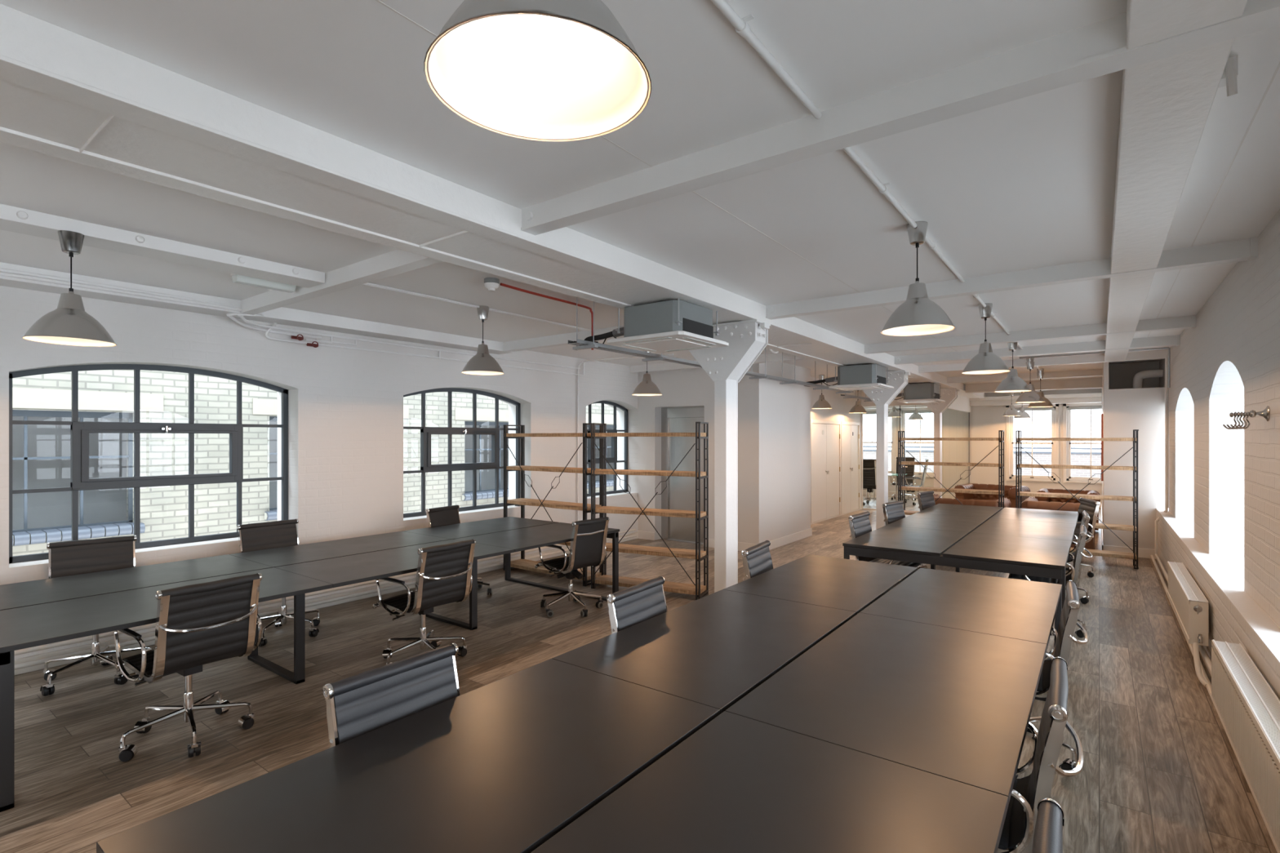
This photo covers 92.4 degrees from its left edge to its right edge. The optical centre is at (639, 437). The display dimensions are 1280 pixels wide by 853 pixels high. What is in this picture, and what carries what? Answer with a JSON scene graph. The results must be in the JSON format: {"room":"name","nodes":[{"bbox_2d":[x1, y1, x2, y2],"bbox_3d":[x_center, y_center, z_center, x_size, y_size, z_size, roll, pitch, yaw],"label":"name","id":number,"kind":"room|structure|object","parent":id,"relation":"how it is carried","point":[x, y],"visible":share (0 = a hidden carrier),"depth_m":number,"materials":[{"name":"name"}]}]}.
{"room":"open-plan office","nodes":[
{"label":"open-plan office","id":0,"kind":"room"},
{"bbox_2d":[0,285,637,659],"bbox_3d":[-0.372,0.255,10.145,0.450,2.850,21.400,0,0,37],"label":"wall","id":1,"kind":"structure","parent":0,"point":[345,406],"depth_m":6.20,"materials":[{"name":"white paint"}]},
{"bbox_2d":[8,364,288,564],"bbox_3d":[-4.026,0.150,5.228,0.109,1.540,1.950,0,0,37],"label":"window","id":2,"kind":"structure","parent":1,"relation":"in","point":[80,480],"depth_m":5.08,"materials":[{"name":"grey metal"}]},
{"bbox_2d":[0,262,513,354],"bbox_3d":[-4.034,-1.115,4.641,0.280,0.110,7.800,0,0,37],"label":"trim","id":3,"kind":"structure","parent":1,"relation":"attached to","point":[282,315],"depth_m":5.45,"materials":[{"name":"white"}]},
{"bbox_2d":[0,267,580,369],"bbox_3d":[-3.521,-1.045,5.257,0.282,0.165,9.203,0,0,34],"label":"pipe","id":4,"kind":"object","parent":1,"relation":"attached to","point":[3,272],"visible":0.97,"depth_m":4.96,"materials":[{"name":"white metal"}]},
{"bbox_2d":[14,532,638,675],"bbox_3d":[-3.247,1.625,5.901,0.030,0.110,10.760,0,0,37],"label":"baseboard","id":5,"kind":"structure","parent":1,"relation":"attached to","point":[40,656],"depth_m":5.95,"materials":[{"name":"beige paint"}]},
{"bbox_2d":[264,322,577,375],"bbox_3d":[-2.181,-1.032,7.289,0.027,0.272,4.180,0,0,37],"label":"pipe","id":6,"kind":"object","parent":1,"relation":"attached to","point":[331,341],"visible":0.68,"depth_m":6.32,"materials":[{"name":"white metal"}]},
{"bbox_2d":[403,387,519,518],"bbox_3d":[-2.208,0.150,7.659,0.109,1.540,1.900,0,0,37],"label":"window","id":7,"kind":"structure","parent":1,"relation":"in","point":[426,466],"depth_m":7.68,"materials":[{"name":"grey metal"}]},
{"bbox_2d":[586,400,627,496],"bbox_3d":[-0.587,0.160,9.825,0.109,1.520,1.290,0,0,37],"label":"window","id":8,"kind":"structure","parent":1,"relation":"in","point":[613,459],"depth_m":10.03,"materials":[{"name":"grey metal"}]},
{"bbox_2d":[576,353,673,520],"bbox_3d":[-0.242,0.124,8.630,1.545,2.513,0.172,0,0,32],"label":"pipe","id":9,"kind":"object","parent":1,"relation":"attached to","point":[668,354],"visible":0.93,"depth_m":8.98,"materials":[{"name":"white"}]},
{"bbox_2d":[630,352,806,373],"bbox_3d":[1.137,-1.115,9.140,3.170,0.110,0.100,0,0,37],"label":"trim","id":10,"kind":"structure","parent":1,"relation":"attached to","point":[770,357],"depth_m":9.45,"materials":[{"name":"white paint"}]},
{"bbox_2d":[965,377,1102,393],"bbox_3d":[6.633,-1.075,13.958,6.200,0.190,0.300,0,0,37],"label":"trim","id":11,"kind":"structure","parent":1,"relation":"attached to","point":[1085,383],"depth_m":12.46,"materials":[{"name":"white paint"}]},
{"bbox_2d":[0,495,1276,852],"bbox_3d":[2.590,1.740,7.928,8.050,0.120,21.400,0,0,37],"label":"floor","id":12,"kind":"structure","parent":0,"point":[1162,772],"depth_m":3.74,"materials":[{"name":"brown wood"}]},
{"bbox_2d":[40,535,150,696],"bbox_3d":[-3.804,1.211,4.311,0.606,0.938,0.651,0,0,-44],"label":"office chair","id":13,"kind":"object","parent":12,"relation":"on","point":[72,557],"visible":0.44,"depth_m":4.39,"materials":[{"name":"black leather"}]},
{"bbox_2d":[113,573,262,761],"bbox_3d":[-2.523,1.226,3.418,0.651,0.908,0.606,0,0,33],"label":"office chair","id":14,"kind":"object","parent":12,"relation":"on","point":[197,624],"visible":0.99,"depth_m":3.30,"materials":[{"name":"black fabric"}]},
{"bbox_2d":[236,519,319,646],"bbox_3d":[-3.044,1.211,5.256,0.651,0.938,0.606,0,0,36],"label":"office chair","id":15,"kind":"object","parent":12,"relation":"on","point":[283,533],"visible":0.37,"depth_m":5.31,"materials":[{"name":"black leather"}]},
{"bbox_2d":[0,516,619,812],"bbox_3d":[-2.256,1.310,4.940,1.670,0.740,4.608,0,0,37],"label":"desk","id":16,"kind":"object","parent":12,"relation":"on","point":[34,613],"visible":0.89,"depth_m":4.18,"materials":[{"name":"black laminate"}]},
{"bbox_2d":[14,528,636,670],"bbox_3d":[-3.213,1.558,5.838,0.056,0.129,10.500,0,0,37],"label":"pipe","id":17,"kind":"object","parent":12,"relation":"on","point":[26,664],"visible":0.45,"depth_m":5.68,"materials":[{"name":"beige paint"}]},
{"bbox_2d":[322,643,459,747],"bbox_3d":[-0.622,1.228,1.983,0.651,0.903,0.606,0,0,36],"label":"office chair","id":18,"kind":"object","parent":12,"relation":"on","point":[363,703],"visible":0.27,"depth_m":2.07,"materials":[{"name":"black leather"}]},
{"bbox_2d":[372,538,475,665],"bbox_3d":[-1.621,1.226,4.591,0.651,0.908,0.606,0,0,34],"label":"office chair","id":19,"kind":"object","parent":12,"relation":"on","point":[444,571],"visible":0.89,"depth_m":4.49,"materials":[{"name":"black leather"}]},
{"bbox_2d":[425,504,492,595],"bbox_3d":[-1.886,1.218,6.587,0.614,0.923,0.595,0,0,27],"label":"office chair","id":20,"kind":"object","parent":12,"relation":"on","point":[447,515],"visible":0.32,"depth_m":6.64,"materials":[{"name":"black leather"}]},
{"bbox_2d":[503,422,601,586],"bbox_3d":[-1.077,0.760,7.453,1.400,1.840,0.333,0,0,37],"label":"open shelving","id":21,"kind":"object","parent":12,"relation":"on","point":[522,563],"visible":0.59,"depth_m":7.40,"materials":[{"name":"black"}]},
{"bbox_2d":[534,516,608,617],"bbox_3d":[-0.690,1.226,5.955,0.615,0.908,0.595,0,0,41],"label":"office chair","id":22,"kind":"object","parent":12,"relation":"on","point":[588,537],"visible":0.95,"depth_m":5.85,"materials":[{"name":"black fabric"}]},
{"bbox_2d":[96,555,1062,852],"bbox_3d":[0.716,1.310,2.673,1.675,0.740,4.368,0,0,37],"label":"desk","id":23,"kind":"object","parent":12,"relation":"on","point":[808,704],"visible":0.93,"depth_m":1.87,"materials":[{"name":"black laminate"}]},
{"bbox_2d":[606,576,667,634],"bbox_3d":[0.212,1.228,3.107,0.651,0.903,0.606,0,0,34],"label":"office chair","id":24,"kind":"object","parent":12,"relation":"on","point":[629,606],"visible":0.12,"depth_m":3.18,"materials":[{"name":"black leather"}]},
{"bbox_2d":[591,422,708,599],"bbox_3d":[0.090,0.760,6.677,1.280,1.840,0.303,0,0,25],"label":"open shelving","id":25,"kind":"object","parent":12,"relation":"on","point":[696,589],"visible":0.91,"depth_m":6.56,"materials":[{"name":"black"}]},
{"bbox_2d":[688,319,770,592],"bbox_3d":[0.791,0.337,5.540,0.770,2.686,0.320,0,0,37],"label":"steel column","id":26,"kind":"structure","parent":12,"relation":"on","point":[726,366],"depth_m":5.46,"materials":[{"name":"white metal"}]},
{"bbox_2d":[741,540,773,580],"bbox_3d":[1.073,1.228,4.309,0.651,0.903,0.606,0,0,31],"label":"office chair","id":27,"kind":"object","parent":12,"relation":"on","point":[757,559],"visible":0.23,"depth_m":4.35,"materials":[{"name":"black leather"}]},
{"bbox_2d":[862,459,875,505],"bbox_3d":[5.713,1.108,15.343,0.610,1.143,0.694,0,0,35],"label":"office chair","id":28,"kind":"object","parent":12,"relation":"on","point":[868,465],"visible":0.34,"depth_m":15.13,"materials":[{"name":"black fabric"}]},
{"bbox_2d":[848,511,923,567],"bbox_3d":[2.435,1.226,6.067,0.651,0.908,0.606,0,0,40],"label":"office chair","id":29,"kind":"object","parent":12,"relation":"on","point":[860,524],"visible":0.29,"depth_m":6.08,"materials":[{"name":"black leather"}]},
{"bbox_2d":[862,370,910,529],"bbox_3d":[3.774,0.337,9.528,0.770,2.686,0.320,0,0,37],"label":"steel column","id":30,"kind":"structure","parent":12,"relation":"on","point":[882,398],"depth_m":9.45,"materials":[{"name":"white metal"}]},
{"bbox_2d":[890,457,915,501],"bbox_3d":[7.068,1.108,16.432,0.610,1.143,0.694,0,0,35],"label":"office chair","id":31,"kind":"object","parent":12,"relation":"on","point":[909,471],"visible":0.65,"depth_m":16.54,"materials":[{"name":"black plastic"}]},
{"bbox_2d":[882,500,928,569],"bbox_3d":[3.224,1.226,7.178,0.606,0.908,0.651,0,0,-43],"label":"office chair","id":32,"kind":"object","parent":12,"relation":"on","point":[894,511],"visible":0.2,"depth_m":7.28,"materials":[{"name":"black leather"}]},
{"bbox_2d":[861,405,969,510],"bbox_3d":[6.943,0.480,15.265,1.750,2.400,3.596,0,0,37],"label":"glass wall","id":33,"kind":"structure","parent":12,"relation":"on","point":[900,406],"depth_m":14.38,"materials":[{"name":"white"}]},
{"bbox_2d":[861,388,970,412],"bbox_3d":[6.963,-0.915,15.284,1.760,0.510,3.580,0,0,37],"label":"trim","id":34,"kind":"structure","parent":33,"relation":"attached to","point":[962,403],"depth_m":14.36,"materials":[{"name":"white paint"}]},
{"bbox_2d":[923,387,959,498],"bbox_3d":[6.242,0.337,12.827,0.770,2.686,0.320,0,0,37],"label":"steel column","id":35,"kind":"structure","parent":12,"relation":"on","point":[949,396],"depth_m":12.74,"materials":[{"name":"white metal"}]},
{"bbox_2d":[897,430,1004,515],"bbox_3d":[4.652,0.790,9.230,1.410,1.780,0.283,0,0,36],"label":"open shelving","id":36,"kind":"object","parent":12,"relation":"on","point":[1001,493],"visible":0.66,"depth_m":9.15,"materials":[{"name":"black"}]},
{"bbox_2d":[842,503,1079,662],"bbox_3d":[3.677,1.310,6.605,1.625,0.740,4.093,0,0,37],"label":"desk","id":37,"kind":"object","parent":12,"relation":"on","point":[1031,542],"visible":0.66,"depth_m":5.58,"materials":[{"name":"black laminate"}]},
{"bbox_2d":[933,493,1011,507],"bbox_3d":[5.181,1.317,9.799,1.213,0.727,0.789,0,0,37],"label":"sofa","id":38,"kind":"object","parent":12,"relation":"on","point":[1007,504],"visible":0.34,"depth_m":9.46,"materials":[{"name":"brown leather"}]},
{"bbox_2d":[954,483,1030,507],"bbox_3d":[6.893,1.307,12.016,1.163,0.747,0.819,0,0,45],"label":"sofa","id":39,"kind":"object","parent":12,"relation":"on","point":[1009,490],"visible":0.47,"depth_m":12.10,"materials":[{"name":"brown leather"}]},
{"bbox_2d":[996,657,1084,852],"bbox_3d":[1.113,1.226,2.095,0.651,0.908,0.606,0,0,35],"label":"office chair","id":40,"kind":"object","parent":12,"relation":"on","point":[1019,827],"visible":0.39,"depth_m":1.85,"materials":[{"name":"black leather"}]},
{"bbox_2d":[1031,798,1064,852],"bbox_3d":[0.516,1.226,1.256,0.651,0.908,0.606,0,0,36],"label":"office chair","id":41,"kind":"object","parent":12,"relation":"on","point":[1050,822],"visible":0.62,"depth_m":1.22,"materials":[{"name":"black leather"}]},
{"bbox_2d":[1008,524,1093,637],"bbox_3d":[3.541,1.226,5.349,0.651,0.908,0.606,0,0,36],"label":"office chair","id":42,"kind":"object","parent":12,"relation":"on","point":[1077,558],"visible":0.42,"depth_m":5.15,"materials":[{"name":"black leather"}]},
{"bbox_2d":[1015,580,1088,778],"bbox_3d":[1.967,1.226,3.244,0.651,0.908,0.606,0,0,34],"label":"office chair","id":43,"kind":"object","parent":12,"relation":"on","point":[1063,640],"visible":0.32,"depth_m":3.03,"materials":[{"name":"black leather"}]},
{"bbox_2d":[1019,497,1094,549],"bbox_3d":[6.367,1.317,9.348,0.953,0.727,0.769,0,0,37],"label":"sofa","id":44,"kind":"object","parent":12,"relation":"on","point":[1032,503],"visible":0.3,"depth_m":9.08,"materials":[{"name":"brown leather"}]},
{"bbox_2d":[1035,488,1100,533],"bbox_3d":[7.780,1.319,11.165,0.963,0.722,0.769,0,0,37],"label":"sofa","id":45,"kind":"object","parent":12,"relation":"on","point":[1043,490],"visible":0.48,"depth_m":11.28,"materials":[{"name":"brown leather"}]},
{"bbox_2d":[1015,429,1138,569],"bbox_3d":[5.883,0.790,8.311,1.340,1.780,0.303,0,0,37],"label":"open shelving","id":46,"kind":"object","parent":12,"relation":"on","point":[1134,528],"visible":0.8,"depth_m":8.08,"materials":[{"name":"black"}]},
{"bbox_2d":[1066,511,1093,604],"bbox_3d":[4.321,1.226,6.391,0.651,0.908,0.606,0,0,34],"label":"office chair","id":47,"kind":"object","parent":12,"relation":"on","point":[1086,518],"visible":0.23,"depth_m":6.19,"materials":[{"name":"silver metal"}]},
{"bbox_2d":[1066,497,1100,577],"bbox_3d":[5.190,1.216,7.497,0.651,0.928,0.606,0,0,17],"label":"office chair","id":48,"kind":"object","parent":12,"relation":"on","point":[1091,507],"visible":0.3,"depth_m":7.34,"materials":[{"name":"black leather"}]},
{"bbox_2d":[1102,360,1164,549],"bbox_3d":[9.082,0.255,11.483,0.687,2.850,7.130,0,0,37],"label":"wall box","id":49,"kind":"object","parent":12,"relation":"on","point":[1125,408],"visible":0.79,"depth_m":8.67,"materials":[{"name":"white paint"}]},
{"bbox_2d":[1101,502,1155,559],"bbox_3d":[9.029,1.615,11.510,0.610,0.130,7.150,0,0,37],"label":"baseboard","id":50,"kind":"structure","parent":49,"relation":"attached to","point":[1142,553],"depth_m":8.66,"materials":[{"name":"white wood"}]},
{"bbox_2d":[0,0,1279,384],"bbox_3d":[2.590,-1.245,7.928,8.050,0.150,21.400,0,0,37],"label":"ceiling","id":51,"kind":"structure","parent":0,"point":[1028,182],"depth_m":2.62,"materials":[{"name":"white paint"}]},
{"bbox_2d":[0,203,324,288],"bbox_3d":[-3.748,-1.133,2.523,0.254,0.075,4.750,0,0,37],"label":"trim","id":52,"kind":"structure","parent":51,"relation":"attached to","point":[12,219],"depth_m":3.61,"materials":[{"name":"white paint"}]},
{"bbox_2d":[22,230,116,346],"bbox_3d":[-3.054,-0.804,3.296,0.374,0.581,0.374,0,0,37],"label":"pendant lamp","id":53,"kind":"object","parent":52,"relation":"hanging from","point":[68,324],"visible":1,"depth_m":3.25,"materials":[{"name":"white metal"}]},
{"bbox_2d":[231,273,296,293],"bbox_3d":[-2.711,-1.127,4.439,0.119,0.085,0.400,0,0,37],"label":"light","id":54,"kind":"object","parent":51,"relation":"attached to","point":[241,279],"visible":0.54,"depth_m":4.40,"materials":[{"name":"white plastic"}]},
{"bbox_2d":[240,248,442,315],"bbox_3d":[-2.225,-1.115,4.412,2.890,0.110,0.100,0,0,37],"label":"trim","id":55,"kind":"structure","parent":51,"relation":"attached to","point":[397,261],"depth_m":4.20,"materials":[{"name":"white paint"}]},
{"bbox_2d":[362,282,591,331],"bbox_3d":[-1.356,-1.158,5.566,0.046,0.016,2.750,0,0,37],"label":"conduit","id":56,"kind":"object","parent":51,"relation":"attached to","point":[367,283],"visible":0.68,"depth_m":5.30,"materials":[{"name":"white metal"}]},
{"bbox_2d":[461,305,504,375],"bbox_3d":[-1.407,-0.873,5.498,0.374,0.594,0.374,0,0,37],"label":"pendant lamp","id":57,"kind":"object","parent":51,"relation":"hanging from","point":[482,363],"visible":1,"depth_m":5.45,"materials":[{"name":"white metal"}]},
{"bbox_2d":[423,0,651,141],"bbox_3d":[-0.167,-0.879,1.037,0.374,0.581,0.374,0,0,37],"label":"pendant lamp","id":58,"kind":"object","parent":51,"relation":"hanging from","point":[542,70],"visible":1,"depth_m":1.11,"materials":[{"name":"silver metal"}]},
{"bbox_2d":[502,325,623,351],"bbox_3d":[-0.500,-1.115,6.718,2.890,0.110,0.100,0,0,37],"label":"trim","id":59,"kind":"structure","parent":51,"relation":"attached to","point":[562,339],"depth_m":7.06,"materials":[{"name":"white"}]},
{"bbox_2d":[631,351,662,395],"bbox_3d":[0.085,-0.845,7.492,0.374,0.651,0.374,0,0,37],"label":"pendant lamp","id":60,"kind":"object","parent":51,"relation":"hanging from","point":[646,387],"visible":0.83,"depth_m":7.40,"materials":[{"name":"white metal"}]},
{"bbox_2d":[584,297,728,352],"bbox_3d":[0.024,-0.860,4.953,1.206,0.280,0.710,0,0,37],"label":"air conditioner","id":61,"kind":"object","parent":51,"relation":"hanging from","point":[673,325],"visible":0.88,"depth_m":4.62,"materials":[{"name":"grey metal"}]},
{"bbox_2d":[568,297,853,394],"bbox_3d":[1.490,-0.940,7.534,0.240,0.460,6.750,0,0,37],"label":"cable tray","id":62,"kind":"object","parent":51,"relation":"hanging from","point":[582,344],"visible":0.73,"depth_m":5.75,"materials":[{"name":"silver metal"}]},
{"bbox_2d":[568,338,853,392],"bbox_3d":[1.490,-0.755,7.534,0.100,0.030,6.750,0,0,37],"label":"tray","id":63,"kind":"object","parent":62,"relation":"on","point":[582,344],"depth_m":5.78,"materials":[{"name":"silver metal"}]},
{"bbox_2d":[375,0,1279,362],"bbox_3d":[2.677,-1.171,4.492,2.006,0.003,15.600,0,0,37],"label":"trim","id":64,"kind":"structure","parent":51,"relation":"attached to","point":[378,1],"depth_m":2.57,"materials":[{"name":"white paint"}]},
{"bbox_2d":[711,0,1040,370],"bbox_3d":[2.624,-1.150,4.843,0.060,0.041,15.300,0,0,37],"label":"conduit","id":65,"kind":"object","parent":51,"relation":"attached to","point":[742,27],"visible":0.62,"depth_m":2.05,"materials":[{"name":"white metal"}]},
{"bbox_2d":[880,221,955,336],"bbox_3d":[1.522,-0.878,3.370,0.374,0.583,0.374,0,0,37],"label":"pendant lamp","id":66,"kind":"object","parent":51,"relation":"hanging from","point":[918,315],"visible":1,"depth_m":3.33,"materials":[{"name":"white metal"}]},
{"bbox_2d":[961,302,1010,374],"bbox_3d":[3.037,-0.872,5.396,0.374,0.597,0.374,0,0,37],"label":"pendant lamp","id":67,"kind":"object","parent":51,"relation":"hanging from","point":[985,362],"visible":0.98,"depth_m":5.35,"materials":[{"name":"white metal"}]},
{"bbox_2d":[994,342,1031,392],"bbox_3d":[4.301,-0.851,7.085,0.374,0.639,0.374,0,0,37],"label":"pendant lamp","id":68,"kind":"object","parent":51,"relation":"hanging from","point":[1012,383],"visible":0.94,"depth_m":7.03,"materials":[{"name":"white metal"}]},
{"bbox_2d":[1015,357,1044,403],"bbox_3d":[5.649,-0.840,8.887,0.374,0.661,0.374,0,0,37],"label":"pendant lamp","id":69,"kind":"object","parent":51,"relation":"hanging from","point":[1033,396],"visible":0.86,"depth_m":8.84,"materials":[{"name":"white metal"}]},
{"bbox_2d":[1019,346,1170,387],"bbox_3d":[5.992,-0.875,8.168,1.610,0.509,0.080,0,0,37],"label":"conduit","id":70,"kind":"object","parent":51,"relation":"attached to","point":[1163,348],"visible":1,"depth_m":7.88,"materials":[{"name":"silver metal"}]},
{"bbox_2d":[1104,0,1247,361],"bbox_3d":[3.216,-1.116,4.007,0.230,0.108,11.270,0,0,37],"label":"ceiling beam","id":71,"kind":"structure","parent":51,"relation":"attached to","point":[1166,103],"depth_m":2.16,"materials":[{"name":"white paint"}]},
{"bbox_2d":[1217,54,1238,96],"bbox_3d":[1.819,-1.113,1.904,0.052,0.114,0.091,0,0,37],"label":"bracket","id":72,"kind":"object","parent":51,"relation":"attached to","point":[1228,78],"visible":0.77,"depth_m":1.88,"materials":[{"name":"white metal"}]},
{"bbox_2d":[637,361,810,544],"bbox_3d":[1.440,0.255,10.356,2.200,2.850,1.990,0,0,37],"label":"wall","id":73,"kind":"structure","parent":0,"point":[774,418],"depth_m":9.56,"materials":[{"name":"white paint"}]},
{"bbox_2d":[661,406,704,544],"bbox_3d":[0.733,0.595,9.886,0.930,2.170,0.110,0,0,37],"label":"door","id":74,"kind":"structure","parent":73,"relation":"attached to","point":[679,494],"depth_m":9.94,"materials":[{"name":"silver metal"}]},
{"bbox_2d":[637,528,812,551],"bbox_3d":[1.448,1.615,10.350,2.220,0.130,2.030,0,0,37],"label":"baseboard","id":75,"kind":"structure","parent":73,"relation":"attached to","point":[779,542],"depth_m":9.71,"materials":[{"name":"white"}]},
{"bbox_2d":[810,377,861,507],"bbox_3d":[3.171,0.255,13.095,1.690,2.850,4.470,0,0,37],"label":"wall","id":76,"kind":"structure","parent":0,"point":[841,406],"depth_m":12.96,"materials":[{"name":"white paint"}]},
{"bbox_2d":[810,419,840,523],"bbox_3d":[3.799,0.652,12.482,0.050,1.995,1.700,0,0,37],"label":"door","id":77,"kind":"structure","parent":76,"relation":"in","point":[825,439],"depth_m":12.45,"materials":[{"name":"white wood"}]},
{"bbox_2d":[840,421,860,514],"bbox_3d":[4.709,0.652,13.699,0.050,1.995,1.280,0,0,37],"label":"door","id":78,"kind":"structure","parent":76,"relation":"in","point":[851,432],"depth_m":13.67,"materials":[{"name":"white wood"}]},
{"bbox_2d":[872,388,1102,502],"bbox_3d":[9.050,0.255,16.146,7.450,2.850,0.300,0,0,37],"label":"wall","id":79,"kind":"structure","parent":0,"point":[985,421],"depth_m":16.06,"materials":[{"name":"white paint"}]},
{"bbox_2d":[0,3,985,398],"bbox_3d":[2.534,-1.088,7.845,0.660,0.164,20.800,0,0,37],"label":"ceiling beam","id":80,"kind":"structure","parent":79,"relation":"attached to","point":[67,95],"depth_m":2.43,"materials":[{"name":"white paint"}]},
{"bbox_2d":[804,363,893,391],"bbox_3d":[2.947,-0.847,8.860,1.206,0.306,0.710,0,0,37],"label":"air conditioner","id":81,"kind":"object","parent":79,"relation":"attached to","point":[867,376],"visible":0.89,"depth_m":8.52,"materials":[{"name":"grey metal"}]},
{"bbox_2d":[862,408,897,476],"bbox_3d":[6.818,0.140,17.678,1.120,1.940,0.160,0,0,37],"label":"window","id":82,"kind":"structure","parent":79,"relation":"in","point":[894,420],"depth_m":17.39,"materials":[{"name":"white"}]},
{"bbox_2d":[898,407,933,477],"bbox_3d":[7.751,0.140,16.980,1.110,1.940,0.160,0,0,37],"label":"window","id":83,"kind":"structure","parent":79,"relation":"in","point":[920,410],"depth_m":17.00,"materials":[{"name":"white"}]},
{"bbox_2d":[894,382,945,403],"bbox_3d":[5.133,-0.835,11.783,1.206,0.331,0.710,0,0,37],"label":"air conditioner","id":84,"kind":"object","parent":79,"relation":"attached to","point":[928,392],"visible":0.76,"depth_m":11.43,"materials":[{"name":"grey metal"}]},
{"bbox_2d":[862,392,1102,408],"bbox_3d":[8.379,-0.930,16.292,6.200,0.220,0.270,0,0,37],"label":"trim","id":85,"kind":"structure","parent":79,"relation":"attached to","point":[1096,397],"depth_m":15.34,"materials":[{"name":"white paint"}]},
{"bbox_2d":[1005,404,1058,482],"bbox_3d":[9.845,0.140,15.414,1.120,1.940,0.160,0,0,37],"label":"window","id":86,"kind":"structure","parent":79,"relation":"in","point":[1055,409],"depth_m":15.38,"materials":[{"name":"white"}]},
{"bbox_2d":[1062,402,1102,484],"bbox_3d":[10.798,0.140,14.701,1.100,1.940,0.160,0,0,37],"label":"window","id":87,"kind":"structure","parent":79,"relation":"in","point":[1067,477],"depth_m":14.94,"materials":[{"name":"white"}]},
{"bbox_2d":[1155,208,1279,700],"bbox_3d":[5.505,0.255,5.748,0.670,2.850,21.400,0,0,37],"label":"wall","id":88,"kind":"structure","parent":0,"point":[1221,521],"depth_m":4.40,"materials":[{"name":"white paint"}]},
{"bbox_2d":[520,0,1279,235],"bbox_3d":[0.662,-1.113,2.246,3.110,0.115,0.110,0,0,37],"label":"ceiling beam","id":89,"kind":"structure","parent":88,"relation":"attached to","point":[1099,48],"depth_m":2.04,"materials":[{"name":"white paint"}]},
{"bbox_2d":[765,236,1257,319],"bbox_3d":[2.388,-1.113,4.552,3.110,0.115,0.110,0,0,37],"label":"trim","id":90,"kind":"structure","parent":88,"relation":"attached to","point":[1242,250],"depth_m":4.28,"materials":[{"name":"white paint"}]},
{"bbox_2d":[946,368,1102,383],"bbox_3d":[7.252,-1.113,11.054,3.110,0.115,0.110,0,0,37],"label":"trim","id":91,"kind":"structure","parent":88,"relation":"attached to","point":[1098,372],"depth_m":11.13,"materials":[{"name":"white paint"}]},
{"bbox_2d":[864,315,1195,354],"bbox_3d":[4.095,-1.113,6.834,3.110,0.115,0.110,0,0,37],"label":"trim","id":92,"kind":"structure","parent":88,"relation":"attached to","point":[1184,322],"depth_m":6.68,"materials":[{"name":"white"}]},
{"bbox_2d":[894,334,1180,364],"bbox_3d":[4.945,-1.113,7.971,3.110,0.115,0.110,0,0,37],"label":"trim","id":93,"kind":"structure","parent":88,"relation":"attached to","point":[1169,340],"depth_m":7.79,"materials":[{"name":"white paint"}]},
{"bbox_2d":[918,349,1168,373],"bbox_3d":[5.826,-1.113,9.148,3.110,0.115,0.110,0,0,37],"label":"trim","id":94,"kind":"structure","parent":88,"relation":"attached to","point":[1156,354],"depth_m":8.89,"materials":[{"name":"white paint"}]},
{"bbox_2d":[1155,357,1168,558],"bbox_3d":[6.856,0.270,8.042,0.197,2.620,0.073,0,0,-9],"label":"pipe","id":95,"kind":"object","parent":88,"relation":"attached to","point":[1166,388],"visible":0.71,"depth_m":8.02,"materials":[{"name":"white metal"}]},
{"bbox_2d":[1167,561,1208,646],"bbox_3d":[4.386,1.291,4.922,0.126,0.308,1.703,0,0,37],"label":"radiator","id":96,"kind":"object","parent":88,"relation":"attached to","point":[1190,606],"visible":1,"depth_m":4.50,"materials":[{"name":"white metal"}]},
{"bbox_2d":[1168,561,1208,603],"bbox_3d":[4.389,1.141,4.940,0.100,0.009,1.670,0,0,37],"label":"grille","id":97,"kind":"object","parent":96,"relation":"attached to","point":[1192,593],"depth_m":4.77,"materials":[{"name":"white metal"}]},
{"bbox_2d":[1150,554,1279,852],"bbox_3d":[3.118,1.526,3.225,0.092,0.239,12.900,0,0,37],"label":"pipe","id":98,"kind":"object","parent":88,"relation":"attached to","point":[1194,647],"visible":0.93,"depth_m":4.15,"materials":[{"name":"white metal"}]},
{"bbox_2d":[1211,639,1279,851],"bbox_3d":[2.442,1.256,2.336,0.141,0.308,2.433,0,0,37],"label":"radiator","id":99,"kind":"object","parent":88,"relation":"attached to","point":[1248,708],"visible":1,"depth_m":2.57,"materials":[{"name":"white metal"}]},
{"bbox_2d":[1212,639,1279,759],"bbox_3d":[2.447,1.107,2.353,0.110,0.009,2.400,0,0,37],"label":"grille","id":100,"kind":"object","parent":99,"relation":"attached to","point":[1260,701],"depth_m":2.67,"materials":[{"name":"white metal"}]},
{"bbox_2d":[1222,405,1270,429],"bbox_3d":[3.347,-0.108,3.391,0.182,0.127,0.139,0,0,37],"label":"hook rail","id":101,"kind":"object","parent":88,"relation":"attached to","point":[1265,413],"visible":1,"depth_m":3.39,"materials":[{"name":"grey metal"}]},
{"label":"outside","id":102,"kind":"structure","parent":0,"visible":0},
{"bbox_3d":[8.551,4.730,7.340,23.100,0.100,38.000,0,0,37],"label":"ground","id":103,"kind":"structure","parent":102,"visible":0},
{"bbox_2d":[12,369,617,556],"bbox_3d":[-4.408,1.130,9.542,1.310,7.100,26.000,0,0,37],"label":"window panes","id":104,"kind":"structure","parent":103,"relation":"on","point":[41,453],"depth_m":7.39,"materials":[{"name":"clear glass"}]},
{"bbox_2d":[862,413,1101,477],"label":"window","id":105,"kind":"structure","parent":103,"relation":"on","point":[912,426],"depth_m":23.30,"materials":[{"name":"glass"}]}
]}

